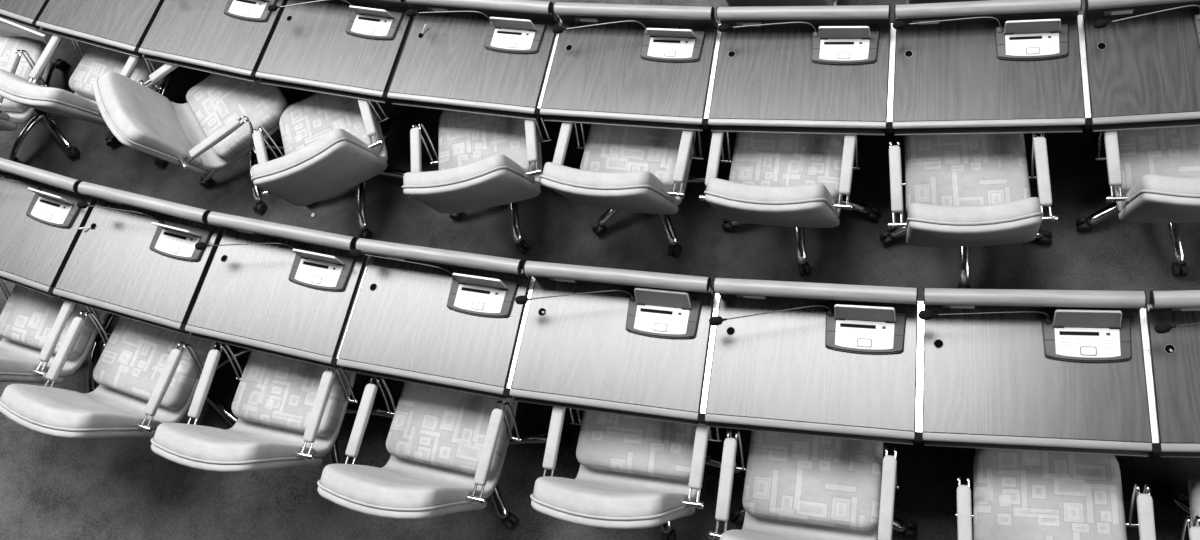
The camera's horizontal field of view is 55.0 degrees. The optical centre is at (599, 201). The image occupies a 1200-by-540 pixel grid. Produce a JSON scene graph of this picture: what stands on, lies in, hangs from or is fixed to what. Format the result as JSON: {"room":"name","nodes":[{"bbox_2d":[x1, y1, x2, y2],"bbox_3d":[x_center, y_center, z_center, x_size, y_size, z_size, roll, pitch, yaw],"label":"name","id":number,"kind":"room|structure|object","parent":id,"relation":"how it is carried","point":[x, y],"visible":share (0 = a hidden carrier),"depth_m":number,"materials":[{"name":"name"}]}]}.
{"room":"assembly chamber","nodes":[
{"label":"assembly chamber","id":0,"kind":"room"},
{"bbox_2d":[0,0,1199,539],"bbox_3d":[-0.477,-0.040,5.845,17.160,0.570,10.304,8,70,19],"label":"floor","id":1,"kind":"structure","parent":0,"point":[52,488],"depth_m":5.36,"materials":[{"name":"carpet"}]},
{"bbox_2d":[0,0,45,29],"bbox_3d":[-3.185,-1.159,6.624,0.749,0.878,0.507,18,74,22],"label":"desk","id":2,"kind":"object","parent":1,"relation":"on","point":[22,12],"visible":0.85,"depth_m":6.22,"materials":[{"name":"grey wood"}]},
{"bbox_2d":[0,14,37,29],"bbox_3d":[-3.249,-1.225,6.393,0.714,0.012,0.449,18,74,22],"label":"shelf","id":3,"kind":"object","parent":2,"relation":"attached to","point":[1,16],"depth_m":6.25,"materials":[{"name":"black"}]},
{"bbox_2d":[0,0,45,19],"bbox_3d":[-3.244,-1.274,6.368,0.722,0.030,0.462,18,74,22],"label":"countertop","id":4,"kind":"structure","parent":2,"relation":"on","point":[30,9],"depth_m":6.21,"materials":[{"name":"grey wood"}]},
{"bbox_2d":[0,18,46,41],"bbox_3d":[-3.264,-0.969,6.358,0.740,0.153,0.046,17,74,22],"label":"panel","id":5,"kind":"object","parent":2,"relation":"attached to","point":[5,25],"visible":1,"depth_m":6.28,"materials":[{"name":"grey metal"}]},
{"bbox_2d":[0,36,79,162],"bbox_3d":[-3.399,-0.659,6.435,0.725,0.951,0.810,4,69,18],"label":"swivel chair","id":6,"kind":"object","parent":1,"relation":"on","point":[19,56],"visible":0.71,"depth_m":6.44,"materials":[{"name":"fabric"}]},
{"bbox_2d":[0,111,9,120],"bbox_3d":[-3.488,-0.491,6.111,0.490,0.448,0.158,4,69,18],"label":"cushion","id":7,"kind":"object","parent":6,"relation":"on","point":[4,116],"depth_m":6.20,"materials":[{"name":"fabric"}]},
{"bbox_2d":[0,36,46,111],"bbox_3d":[-3.352,-0.724,6.471,0.490,0.100,0.440,4,69,18],"label":"seat cushion","id":8,"kind":"object","parent":6,"relation":"on","point":[9,45],"depth_m":6.42,"materials":[{"name":"fabric"}]},
{"bbox_2d":[0,158,93,296],"bbox_3d":[-2.615,0.209,5.557,0.746,0.878,0.507,14,72,21],"label":"desk","id":9,"kind":"object","parent":1,"relation":"on","point":[32,252],"visible":0.71,"depth_m":5.21,"materials":[{"name":"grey wood"}]},
{"bbox_2d":[0,276,54,296],"bbox_3d":[-2.676,0.142,5.326,0.712,0.012,0.449,14,72,21],"label":"shelf","id":10,"kind":"object","parent":9,"relation":"attached to","point":[11,281],"depth_m":5.19,"materials":[{"name":"black"}]},
{"bbox_2d":[0,179,83,227],"bbox_3d":[-2.682,-0.036,5.259,0.671,0.146,0.154,14,72,21],"label":"voting console","id":11,"kind":"object","parent":9,"relation":"on","point":[52,208],"visible":1,"depth_m":5.23,"materials":[{"name":"black plastic"}]},
{"bbox_2d":[0,279,116,392],"bbox_3d":[-2.561,0.547,5.358,0.721,0.951,0.803,11,72,20],"label":"swivel chair","id":12,"kind":"object","parent":1,"relation":"on","point":[34,325],"visible":0.41,"depth_m":5.33,"materials":[{"name":"fabric"}]},
{"bbox_2d":[0,352,49,372],"bbox_3d":[-2.736,0.702,5.065,0.490,0.448,0.158,11,72,20],"label":"cushion","id":13,"kind":"object","parent":12,"relation":"on","point":[9,362],"depth_m":5.03,"materials":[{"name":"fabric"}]},
{"bbox_2d":[0,285,100,358],"bbox_3d":[-2.558,0.474,5.410,0.490,0.100,0.440,11,72,20],"label":"seat cushion","id":14,"kind":"object","parent":12,"relation":"on","point":[27,319],"depth_m":5.35,"materials":[{"name":"fabric"}]},
{"bbox_2d":[0,35,187,167],"bbox_3d":[-2.632,-0.681,6.217,0.734,0.951,0.800,17,74,22],"label":"swivel chair","id":15,"kind":"object","parent":1,"relation":"on","point":[81,104],"visible":0.51,"depth_m":6.12,"materials":[{"name":"fabric"}]},
{"bbox_2d":[0,69,99,113],"bbox_3d":[-2.809,-0.522,5.923,0.490,0.448,0.158,17,74,22],"label":"cushion","id":16,"kind":"object","parent":15,"relation":"on","point":[46,99],"depth_m":5.71,"materials":[{"name":"fabric"}]},
{"bbox_2d":[69,45,164,98],"bbox_3d":[-2.601,-0.742,6.256,0.490,0.100,0.440,17,74,22],"label":"seat cushion","id":17,"kind":"object","parent":15,"relation":"on","point":[97,61],"depth_m":6.22,"materials":[{"name":"fabric"}]},
{"bbox_2d":[31,0,159,57],"bbox_3d":[-2.538,-0.964,6.350,0.728,0.878,0.507,15,73,22],"label":"desk","id":18,"kind":"object","parent":1,"relation":"on","point":[114,25],"visible":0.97,"depth_m":6.03,"materials":[{"name":"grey wood"}]},
{"bbox_2d":[42,28,139,56],"bbox_3d":[-2.600,-1.031,6.119,0.693,0.012,0.449,15,73,22],"label":"shelf","id":19,"kind":"object","parent":18,"relation":"attached to","point":[83,40],"depth_m":6.05,"materials":[{"name":"black"}]},
{"bbox_2d":[0,311,250,438],"bbox_3d":[-2.040,0.743,5.121,0.724,0.951,0.750,13,72,21],"label":"swivel chair","id":20,"kind":"object","parent":1,"relation":"on","point":[148,376],"visible":0.74,"depth_m":5.04,"materials":[{"name":"fabric"}]},
{"bbox_2d":[0,384,159,428],"bbox_3d":[-2.177,0.887,4.822,0.490,0.448,0.158,13,72,21],"label":"cushion","id":21,"kind":"object","parent":20,"relation":"on","point":[38,407],"depth_m":4.67,"materials":[{"name":"fabric"}]},
{"bbox_2d":[93,316,211,409],"bbox_3d":[-1.991,0.661,5.163,0.490,0.100,0.440,13,72,21],"label":"seat cushion","id":22,"kind":"object","parent":20,"relation":"on","point":[131,363],"depth_m":5.10,"materials":[{"name":"fabric"}]},
{"bbox_2d":[47,181,220,333],"bbox_3d":[-1.948,0.357,5.298,0.732,0.878,0.507,11,72,20],"label":"desk","id":23,"kind":"object","parent":1,"relation":"on","point":[109,266],"visible":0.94,"depth_m":5.02,"materials":[{"name":"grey wood"}]},
{"bbox_2d":[60,296,185,333],"bbox_3d":[-2.009,0.290,5.066,0.697,0.012,0.449,11,72,20],"label":"shelf","id":24,"kind":"object","parent":23,"relation":"attached to","point":[62,298],"depth_m":4.99,"materials":[{"name":"black"}]},
{"bbox_2d":[77,201,211,261],"bbox_3d":[-1.997,0.116,4.993,0.623,0.146,0.154,11,72,20],"label":"voting console","id":25,"kind":"object","parent":23,"relation":"on","point":[170,239],"visible":0.96,"depth_m":4.98,"materials":[{"name":"black plastic"}]},
{"bbox_2d":[93,64,295,213],"bbox_3d":[-2.002,-0.447,5.933,0.726,0.951,0.722,-36,63,-1],"label":"swivel chair","id":26,"kind":"object","parent":1,"relation":"on","point":[211,131],"visible":0.84,"depth_m":5.82,"materials":[{"name":"fabric"}]},
{"bbox_2d":[98,71,201,166],"bbox_3d":[-2.231,-0.394,5.698,0.158,0.448,0.490,-36,63,-1],"label":"cushion","id":27,"kind":"object","parent":26,"relation":"on","point":[141,118],"depth_m":5.60,"materials":[{"name":"fabric"}]},
{"bbox_2d":[186,73,286,159],"bbox_3d":[-1.869,-0.507,5.940,0.440,0.100,0.490,-36,63,-1],"label":"seat cushion","id":28,"kind":"object","parent":26,"relation":"on","point":[216,100],"depth_m":5.88,"materials":[{"name":"fabric"}]},
{"bbox_2d":[134,0,282,81],"bbox_3d":[-1.884,-0.800,6.087,0.739,0.878,0.507,13,72,21],"label":"desk","id":29,"kind":"object","parent":1,"relation":"on","point":[191,34],"visible":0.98,"depth_m":5.79,"materials":[{"name":"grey wood"}]},
{"bbox_2d":[144,54,255,80],"bbox_3d":[-1.945,-0.866,5.856,0.704,0.012,0.449,13,72,21],"label":"shelf","id":30,"kind":"object","parent":29,"relation":"attached to","point":[149,57],"depth_m":5.79,"materials":[{"name":"black"}]},
{"bbox_2d":[224,0,276,21],"bbox_3d":[-1.952,-1.045,5.790,0.671,0.146,0.154,13,72,21],"label":"voting console","id":31,"kind":"object","parent":29,"relation":"on","point":[249,10],"visible":1,"depth_m":5.76,"materials":[{"name":"black plastic"}]},
{"bbox_2d":[179,211,365,368],"bbox_3d":[-1.275,0.477,5.048,0.742,0.878,0.507,9,71,20],"label":"desk","id":32,"kind":"object","parent":1,"relation":"on","point":[244,296],"visible":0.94,"depth_m":4.77,"materials":[{"name":"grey wood"}]},
{"bbox_2d":[192,333,335,367],"bbox_3d":[-1.334,0.410,4.816,0.707,0.012,0.449,9,71,20],"label":"shelf","id":33,"kind":"object","parent":32,"relation":"attached to","point":[193,334],"depth_m":4.74,"materials":[{"name":"black"}]},
{"bbox_2d":[195,242,355,290],"bbox_3d":[-1.351,0.231,4.753,0.672,0.146,0.154,9,71,20],"label":"voting console","id":34,"kind":"object","parent":32,"relation":"on","point":[311,269],"visible":1,"depth_m":4.73,"materials":[{"name":"black plastic"}]},
{"bbox_2d":[151,343,393,472],"bbox_3d":[-1.304,0.814,4.874,0.720,0.951,0.794,7,70,19],"label":"swivel chair","id":35,"kind":"object","parent":1,"relation":"on","point":[290,413],"visible":0.75,"depth_m":4.79,"materials":[{"name":"fabric"}]},
{"bbox_2d":[153,423,315,460],"bbox_3d":[-1.452,0.977,4.569,0.490,0.448,0.158,7,70,19],"label":"cushion","id":36,"kind":"object","parent":35,"relation":"on","point":[174,441],"depth_m":4.40,"materials":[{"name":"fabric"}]},
{"bbox_2d":[232,350,351,436],"bbox_3d":[-1.301,0.745,4.924,0.490,0.100,0.440,7,70,19],"label":"seat cushion","id":37,"kind":"object","parent":35,"relation":"on","point":[277,394],"depth_m":4.86,"materials":[{"name":"fabric"}]},
{"bbox_2d":[251,93,409,238],"bbox_3d":[-1.351,-0.280,5.670,0.708,0.951,0.783,-23,63,6],"label":"swivel chair","id":38,"kind":"object","parent":1,"relation":"on","point":[333,144],"visible":0.88,"depth_m":5.49,"materials":[{"name":"fabric"}]},
{"bbox_2d":[251,128,379,178],"bbox_3d":[-1.306,-0.152,5.323,0.490,0.448,0.158,-23,63,6],"label":"cushion","id":39,"kind":"object","parent":38,"relation":"on","point":[347,156],"depth_m":5.14,"materials":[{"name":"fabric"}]},
{"bbox_2d":[279,93,382,154],"bbox_3d":[-1.348,-0.355,5.723,0.490,0.100,0.440,-23,63,6],"label":"seat cushion","id":40,"kind":"object","parent":38,"relation":"on","point":[305,121],"depth_m":5.70,"materials":[{"name":"fabric"}]},
{"bbox_2d":[250,0,412,102],"bbox_3d":[-1.212,-0.662,5.831,0.744,0.878,0.508,10,71,20],"label":"desk","id":41,"kind":"object","parent":1,"relation":"on","point":[307,46],"visible":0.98,"depth_m":5.55,"materials":[{"name":"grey wood"}]},
{"bbox_2d":[261,78,385,102],"bbox_3d":[-1.272,-0.729,5.599,0.709,0.012,0.449,10,71,20],"label":"shelf","id":42,"kind":"object","parent":41,"relation":"attached to","point":[263,81],"depth_m":5.53,"materials":[{"name":"black"}]},
{"bbox_2d":[268,0,403,39],"bbox_3d":[-1.275,-0.906,5.531,0.648,0.146,0.154,10,71,20],"label":"voting console","id":43,"kind":"object","parent":41,"relation":"on","point":[369,23],"visible":1,"depth_m":5.51,"materials":[{"name":"black plastic"}]},
{"bbox_2d":[330,238,529,399],"bbox_3d":[-0.587,0.571,4.805,0.748,0.878,0.507,7,70,19],"label":"desk","id":44,"kind":"object","parent":1,"relation":"on","point":[398,324],"visible":0.93,"depth_m":4.53,"materials":[{"name":"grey wood"}]},
{"bbox_2d":[343,366,505,398],"bbox_3d":[-0.645,0.504,4.573,0.713,0.012,0.449,7,70,19],"label":"shelf","id":45,"kind":"object","parent":44,"relation":"attached to","point":[472,391],"depth_m":4.49,"materials":[{"name":"black"}]},
{"bbox_2d":[350,249,518,317],"bbox_3d":[-0.671,0.320,4.515,0.682,0.146,0.162,7,70,19],"label":"voting console","id":46,"kind":"object","parent":44,"relation":"on","point":[469,294],"visible":1,"depth_m":4.49,"materials":[{"name":"black plastic"}]},
{"bbox_2d":[317,376,570,528],"bbox_3d":[-0.614,0.914,4.628,0.728,0.951,0.802,7,70,19],"label":"swivel chair","id":47,"kind":"object","parent":1,"relation":"on","point":[447,448],"visible":0.89,"depth_m":4.55,"materials":[{"name":"fabric"}]},
{"bbox_2d":[320,464,480,507],"bbox_3d":[-0.748,1.083,4.317,0.490,0.448,0.158,7,70,19],"label":"cushion","id":48,"kind":"object","parent":47,"relation":"on","point":[358,486],"depth_m":4.15,"materials":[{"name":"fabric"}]},
{"bbox_2d":[386,382,514,476],"bbox_3d":[-0.595,0.851,4.671,0.490,0.100,0.440,7,70,19],"label":"seat cushion","id":49,"kind":"object","parent":47,"relation":"on","point":[440,430],"depth_m":4.61,"materials":[{"name":"fabric"}]},
{"bbox_2d":[382,0,558,119],"bbox_3d":[-0.517,-0.553,5.579,0.769,0.878,0.507,8,70,19],"label":"desk","id":50,"kind":"object","parent":1,"relation":"on","point":[448,66],"visible":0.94,"depth_m":5.30,"materials":[{"name":"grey wood"}]},
{"bbox_2d":[392,99,536,119],"bbox_3d":[-0.576,-0.620,5.348,0.734,0.012,0.449,8,70,19],"label":"shelf","id":51,"kind":"object","parent":50,"relation":"attached to","point":[520,115],"depth_m":5.27,"materials":[{"name":"black"}]},
{"bbox_2d":[406,9,545,53],"bbox_3d":[-0.584,-0.797,5.281,0.647,0.146,0.154,8,70,19],"label":"voting console","id":52,"kind":"object","parent":50,"relation":"on","point":[505,35],"visible":1,"depth_m":5.26,"materials":[{"name":"black plastic"}]},
{"bbox_2d":[402,110,556,253],"bbox_3d":[-0.533,-0.208,5.398,0.729,0.951,0.743,-11,65,12],"label":"swivel chair","id":53,"kind":"object","parent":1,"relation":"on","point":[484,161],"visible":0.85,"depth_m":5.28,"materials":[{"name":"fabric"}]},
{"bbox_2d":[403,154,534,184],"bbox_3d":[-0.574,-0.070,5.072,0.490,0.448,0.158,-11,65,12],"label":"cushion","id":54,"kind":"object","parent":53,"relation":"on","point":[498,169],"depth_m":4.86,"materials":[{"name":"fabric"}]},
{"bbox_2d":[438,110,540,171],"bbox_3d":[-0.533,-0.298,5.458,0.490,0.100,0.440,-11,65,12],"label":"seat cushion","id":55,"kind":"object","parent":53,"relation":"on","point":[465,138],"depth_m":5.41,"materials":[{"name":"fabric"}]},
{"bbox_2d":[503,260,713,424],"bbox_3d":[0.113,0.637,4.571,0.750,0.878,0.507,4,69,18],"label":"desk","id":56,"kind":"object","parent":1,"relation":"on","point":[579,353],"visible":0.96,"depth_m":4.29,"materials":[{"name":"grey wood"}]},
{"bbox_2d":[515,397,698,423],"bbox_3d":[0.056,0.569,4.339,0.715,0.012,0.449,4,69,18],"label":"shelf","id":57,"kind":"object","parent":56,"relation":"attached to","point":[520,399],"depth_m":4.26,"materials":[{"name":"black"}]},
{"bbox_2d":[515,288,701,338],"bbox_3d":[0.025,0.389,4.280,0.678,0.146,0.157,4,69,18],"label":"voting console","id":58,"kind":"object","parent":56,"relation":"on","point":[651,312],"visible":1,"depth_m":4.26,"materials":[{"name":"black plastic"}]},
{"bbox_2d":[534,2,716,130],"bbox_3d":[0.194,-0.474,5.336,0.761,0.878,0.507,5,69,18],"label":"desk","id":59,"kind":"object","parent":1,"relation":"on","point":[597,74],"visible":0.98,"depth_m":5.05,"materials":[{"name":"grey wood"}]},
{"bbox_2d":[544,115,702,129],"bbox_3d":[0.136,-0.542,5.104,0.726,0.012,0.449,5,69,18],"label":"shelf","id":60,"kind":"object","parent":59,"relation":"attached to","point":[569,119],"depth_m":5.03,"materials":[{"name":"black"}]},
{"bbox_2d":[552,21,705,62],"bbox_3d":[0.118,-0.720,5.041,0.656,0.146,0.154,5,69,18],"label":"voting console","id":61,"kind":"object","parent":59,"relation":"on","point":[658,44],"visible":1,"depth_m":5.02,"materials":[{"name":"black plastic"}]},
{"bbox_2d":[540,122,728,256],"bbox_3d":[0.175,-0.218,5.193,0.718,0.951,0.798,6,70,19],"label":"swivel chair","id":62,"kind":"object","parent":1,"relation":"on","point":[623,168],"visible":0.79,"depth_m":5.10,"materials":[{"name":"fabric"}]},
{"bbox_2d":[543,162,675,202],"bbox_3d":[0.034,-0.051,4.885,0.490,0.448,0.158,6,70,19],"label":"cushion","id":63,"kind":"object","parent":62,"relation":"on","point":[636,186],"depth_m":4.68,"materials":[{"name":"fabric"}]},
{"bbox_2d":[580,124,694,189],"bbox_3d":[0.179,-0.284,5.242,0.490,0.100,0.440,6,70,19],"label":"seat cushion","id":64,"kind":"object","parent":62,"relation":"on","point":[608,148],"depth_m":5.17,"materials":[{"name":"fabric"}]},
{"bbox_2d":[530,406,746,539],"bbox_3d":[0.171,0.906,4.399,0.720,0.951,0.771,3,69,18],"label":"swivel chair","id":65,"kind":"object","parent":1,"relation":"on","point":[634,472],"visible":0.7,"depth_m":4.32,"materials":[{"name":"fabric"}]},
{"bbox_2d":[533,476,691,516],"bbox_3d":[0.041,1.062,4.092,0.490,0.448,0.158,3,69,18],"label":"cushion","id":66,"kind":"object","parent":65,"relation":"on","point":[552,496],"depth_m":3.91,"materials":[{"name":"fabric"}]},
{"bbox_2d":[576,410,696,480],"bbox_3d":[0.171,0.828,4.454,0.490,0.100,0.440,3,69,18],"label":"seat cushion","id":67,"kind":"object","parent":65,"relation":"on","point":[609,445],"depth_m":4.38,"materials":[{"name":"fabric"}]},
{"bbox_2d":[725,0,837,6],"bbox_3d":[0.933,-1.109,5.665,0.732,0.951,0.752,3,69,18],"label":"swivel chair","id":68,"kind":"object","parent":1,"relation":"on","point":[731,3],"visible":0.23,"depth_m":5.29,"materials":[{"name":"fabric"}]},
{"bbox_2d":[699,132,880,276],"bbox_3d":[0.822,-0.145,4.971,0.723,0.951,0.770,4,69,18],"label":"swivel chair","id":69,"kind":"object","parent":1,"relation":"on","point":[798,181],"visible":0.89,"depth_m":4.89,"materials":[{"name":"fabric"}]},
{"bbox_2d":[707,178,837,214],"bbox_3d":[0.693,0.010,4.664,0.490,0.448,0.158,4,69,18],"label":"cushion","id":70,"kind":"object","parent":69,"relation":"on","point":[808,199],"depth_m":4.45,"materials":[{"name":"fabric"}]},
{"bbox_2d":[729,132,844,201],"bbox_3d":[0.825,-0.224,5.025,0.490,0.100,0.440,4,69,18],"label":"seat cushion","id":71,"kind":"object","parent":69,"relation":"on","point":[761,159],"depth_m":4.96,"materials":[{"name":"fabric"}]},
{"bbox_2d":[702,5,889,135],"bbox_3d":[0.904,-0.427,5.106,0.755,0.878,0.507,2,69,17],"label":"desk","id":72,"kind":"object","parent":1,"relation":"on","point":[763,78],"visible":0.96,"depth_m":4.82,"materials":[{"name":"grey wood"}]},
{"bbox_2d":[711,125,884,133],"bbox_3d":[0.848,-0.495,4.874,0.720,0.012,0.449,2,69,17],"label":"shelf","id":73,"kind":"object","parent":72,"relation":"attached to","point":[714,128],"depth_m":4.80,"materials":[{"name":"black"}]},
{"bbox_2d":[718,22,879,64],"bbox_3d":[0.823,-0.673,4.813,0.658,0.146,0.154,2,69,17],"label":"voting console","id":74,"kind":"object","parent":72,"relation":"on","point":[832,45],"visible":1,"depth_m":4.80,"materials":[{"name":"black plastic"}]},
{"bbox_2d":[709,28,889,121],"bbox_3d":[0.844,-0.546,4.853,0.728,0.030,0.462,2,69,17],"label":"countertop","id":75,"kind":"structure","parent":72,"relation":"on","point":[772,74],"depth_m":4.83,"materials":[{"name":"grey wood"}]},
{"bbox_2d":[698,277,917,444],"bbox_3d":[0.815,0.674,4.347,0.744,0.878,0.508,2,69,17],"label":"desk","id":76,"kind":"object","parent":1,"relation":"on","point":[775,372],"visible":1,"depth_m":4.06,"materials":[{"name":"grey wood"}]},
{"bbox_2d":[709,304,906,353],"bbox_3d":[0.726,0.428,4.056,0.670,0.146,0.154,2,69,17],"label":"voting console","id":77,"kind":"object","parent":76,"relation":"on","point":[848,328],"visible":1,"depth_m":4.04,"materials":[{"name":"black plastic"}]},
{"bbox_2d":[708,422,912,443],"bbox_3d":[0.759,0.606,4.115,0.709,0.012,0.449,2,69,17],"label":"shelf","id":78,"kind":"object","parent":76,"relation":"attached to","point":[711,424],"depth_m":4.03,"materials":[{"name":"black"}]},
{"bbox_2d":[708,429,917,539],"bbox_3d":[0.766,1.040,4.167,0.725,0.951,0.747,3,69,18],"label":"swivel chair","id":79,"kind":"object","parent":1,"relation":"on","point":[797,487],"visible":0.73,"depth_m":4.14,"materials":[{"name":"fabric"}]},
{"bbox_2d":[720,529,794,539],"bbox_3d":[0.658,1.186,3.858,0.490,0.448,0.158,3,69,18],"label":"cushion","id":80,"kind":"object","parent":79,"relation":"on","point":[735,534],"depth_m":3.90,"materials":[{"name":"fabric"}]},
{"bbox_2d":[742,430,882,530],"bbox_3d":[0.784,0.952,4.221,0.490,0.100,0.440,3,69,18],"label":"seat cushion","id":81,"kind":"object","parent":79,"relation":"on","point":[804,482],"depth_m":4.16,"materials":[{"name":"fabric"}]},
{"bbox_2d":[890,0,986,22],"bbox_3d":[1.695,-1.084,5.429,0.728,0.951,0.746,0,68,17],"label":"swivel chair","id":82,"kind":"object","parent":1,"relation":"on","point":[908,1],"visible":0.08,"depth_m":5.12,"materials":[{"name":"fabric"}]},
{"bbox_2d":[879,133,1057,288],"bbox_3d":[1.499,-0.061,4.735,0.731,0.951,0.750,-3,67,15],"label":"swivel chair","id":83,"kind":"object","parent":1,"relation":"on","point":[963,191],"visible":0.98,"depth_m":4.68,"materials":[{"name":"fabric"}]},
{"bbox_2d":[905,133,1030,213],"bbox_3d":[1.516,-0.148,4.789,0.490,0.100,0.440,-3,67,15],"label":"seat cushion","id":84,"kind":"object","parent":83,"relation":"on","point":[962,169],"depth_m":4.73,"materials":[{"name":"fabric"}]},
{"bbox_2d":[907,197,1040,228],"bbox_3d":[1.426,0.086,4.415,0.490,0.448,0.158,-3,67,15],"label":"cushion","id":85,"kind":"object","parent":83,"relation":"on","point":[1025,213],"depth_m":4.20,"materials":[{"name":"fabric"}]},
{"bbox_2d":[886,0,1084,135],"bbox_3d":[1.611,-0.412,4.891,0.743,0.878,0.507,0,68,16],"label":"desk","id":86,"kind":"object","parent":1,"relation":"on","point":[945,77],"visible":0.98,"depth_m":4.61,"materials":[{"name":"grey wood"}]},
{"bbox_2d":[893,17,1068,60],"bbox_3d":[1.517,-0.658,4.602,0.675,0.146,0.154,0,68,16],"label":"voting console","id":87,"kind":"object","parent":86,"relation":"on","point":[1042,39],"visible":1,"depth_m":4.59,"materials":[{"name":"black plastic"}]},
{"bbox_2d":[894,125,1081,133],"bbox_3d":[1.556,-0.481,4.659,0.708,0.012,0.449,0,68,16],"label":"shelf","id":88,"kind":"object","parent":86,"relation":"attached to","point":[1068,128],"depth_m":4.57,"materials":[{"name":"black"}]},
{"bbox_2d":[915,288,1151,456],"bbox_3d":[1.514,0.683,4.137,0.731,0.878,0.507,0,68,16],"label":"desk","id":89,"kind":"object","parent":1,"relation":"on","point":[987,381],"visible":0.99,"depth_m":3.85,"materials":[{"name":"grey wood"}]},
{"bbox_2d":[918,309,1131,362],"bbox_3d":[1.416,0.437,3.849,0.680,0.146,0.154,0,68,16],"label":"voting console","id":90,"kind":"object","parent":89,"relation":"on","point":[1088,336],"visible":1,"depth_m":3.83,"materials":[{"name":"black plastic"}]},
{"bbox_2d":[924,440,1147,454],"bbox_3d":[1.459,0.615,3.905,0.696,0.012,0.449,0,68,16],"label":"shelf","id":91,"kind":"object","parent":89,"relation":"attached to","point":[926,443],"depth_m":3.82,"materials":[{"name":"black"}]},
{"bbox_2d":[955,448,1155,539],"bbox_3d":[1.522,1.129,3.906,0.740,0.951,0.744,-1,68,16],"label":"swivel chair","id":92,"kind":"object","parent":1,"relation":"on","point":[1018,494],"visible":0.96,"depth_m":3.92,"materials":[{"name":"fabric"}]},
{"bbox_2d":[1076,126,1199,276],"bbox_3d":[2.303,-0.164,4.541,0.728,0.951,0.757,-2,67,16],"label":"swivel chair","id":93,"kind":"object","parent":1,"relation":"on","point":[1154,174],"visible":0.8,"depth_m":4.52,"materials":[{"name":"fabric"}]},
{"bbox_2d":[1115,126,1199,194],"bbox_3d":[2.303,-0.248,4.598,0.490,0.100,0.440,-2,67,16],"label":"seat cushion","id":94,"kind":"object","parent":93,"relation":"on","point":[1175,152],"depth_m":4.55,"materials":[{"name":"fabric"}]},
{"bbox_2d":[1121,174,1199,208],"bbox_3d":[2.208,-0.013,4.226,0.490,0.448,0.158,-2,67,16],"label":"cushion","id":95,"kind":"object","parent":93,"relation":"on","point":[1151,191],"depth_m":4.07,"materials":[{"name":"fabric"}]},
{"bbox_2d":[1077,0,1199,131],"bbox_3d":[2.320,-0.428,4.689,0.749,0.878,0.507,-3,67,15],"label":"desk","id":96,"kind":"object","parent":1,"relation":"on","point":[1141,72],"visible":0.98,"depth_m":4.46,"materials":[{"name":"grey wood"}]},
{"bbox_2d":[1092,119,1199,130],"bbox_3d":[2.266,-0.497,4.456,0.714,0.012,0.449,-3,67,15],"label":"shelf","id":97,"kind":"object","parent":96,"relation":"attached to","point":[1190,122],"depth_m":4.41,"materials":[{"name":"black"}]},
{"bbox_2d":[1094,5,1199,46],"bbox_3d":[2.229,-0.674,4.398,0.656,0.146,0.154,-3,67,15],"label":"voting console","id":98,"kind":"object","parent":96,"relation":"on","point":[1102,23],"visible":1,"depth_m":4.42,"materials":[{"name":"black plastic"}]},
{"bbox_2d":[1139,290,1199,457],"bbox_3d":[2.216,0.665,3.938,0.746,0.878,0.507,-3,67,15],"label":"desk","id":99,"kind":"object","parent":1,"relation":"on","point":[1172,379],"visible":0.98,"depth_m":3.73,"materials":[{"name":"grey wood"}]},
{"bbox_2d":[1154,322,1199,333],"bbox_3d":[2.115,0.419,3.650,0.677,0.146,0.154,-3,67,15],"label":"microphone","id":100,"kind":"object","parent":99,"relation":"on","point":[1160,328],"visible":1,"depth_m":3.67,"materials":[{"name":"black plastic"}]},
{"bbox_2d":[1160,452,1199,455],"bbox_3d":[2.162,0.595,3.705,0.712,0.012,0.449,-3,67,15],"label":"shelf","id":101,"kind":"object","parent":99,"relation":"attached to","point":[1162,453],"depth_m":3.70,"materials":[{"name":"black"}]},
{"bbox_2d":[1157,479,1199,539],"bbox_3d":[2.197,1.186,3.682,0.727,0.951,0.739,-5,67,15],"label":"swivel chair","id":102,"kind":"object","parent":1,"relation":"on","point":[1191,505],"visible":1,"depth_m":3.86,"materials":[{"name":"fabric"}]},
{"bbox_2d":[1190,479,1199,525],"bbox_3d":[2.199,1.095,3.742,0.490,0.100,0.440,-5,67,15],"label":"seat cushion","id":103,"kind":"object","parent":102,"relation":"on","point":[1194,483],"depth_m":3.84,"materials":[{"name":"fabric"}]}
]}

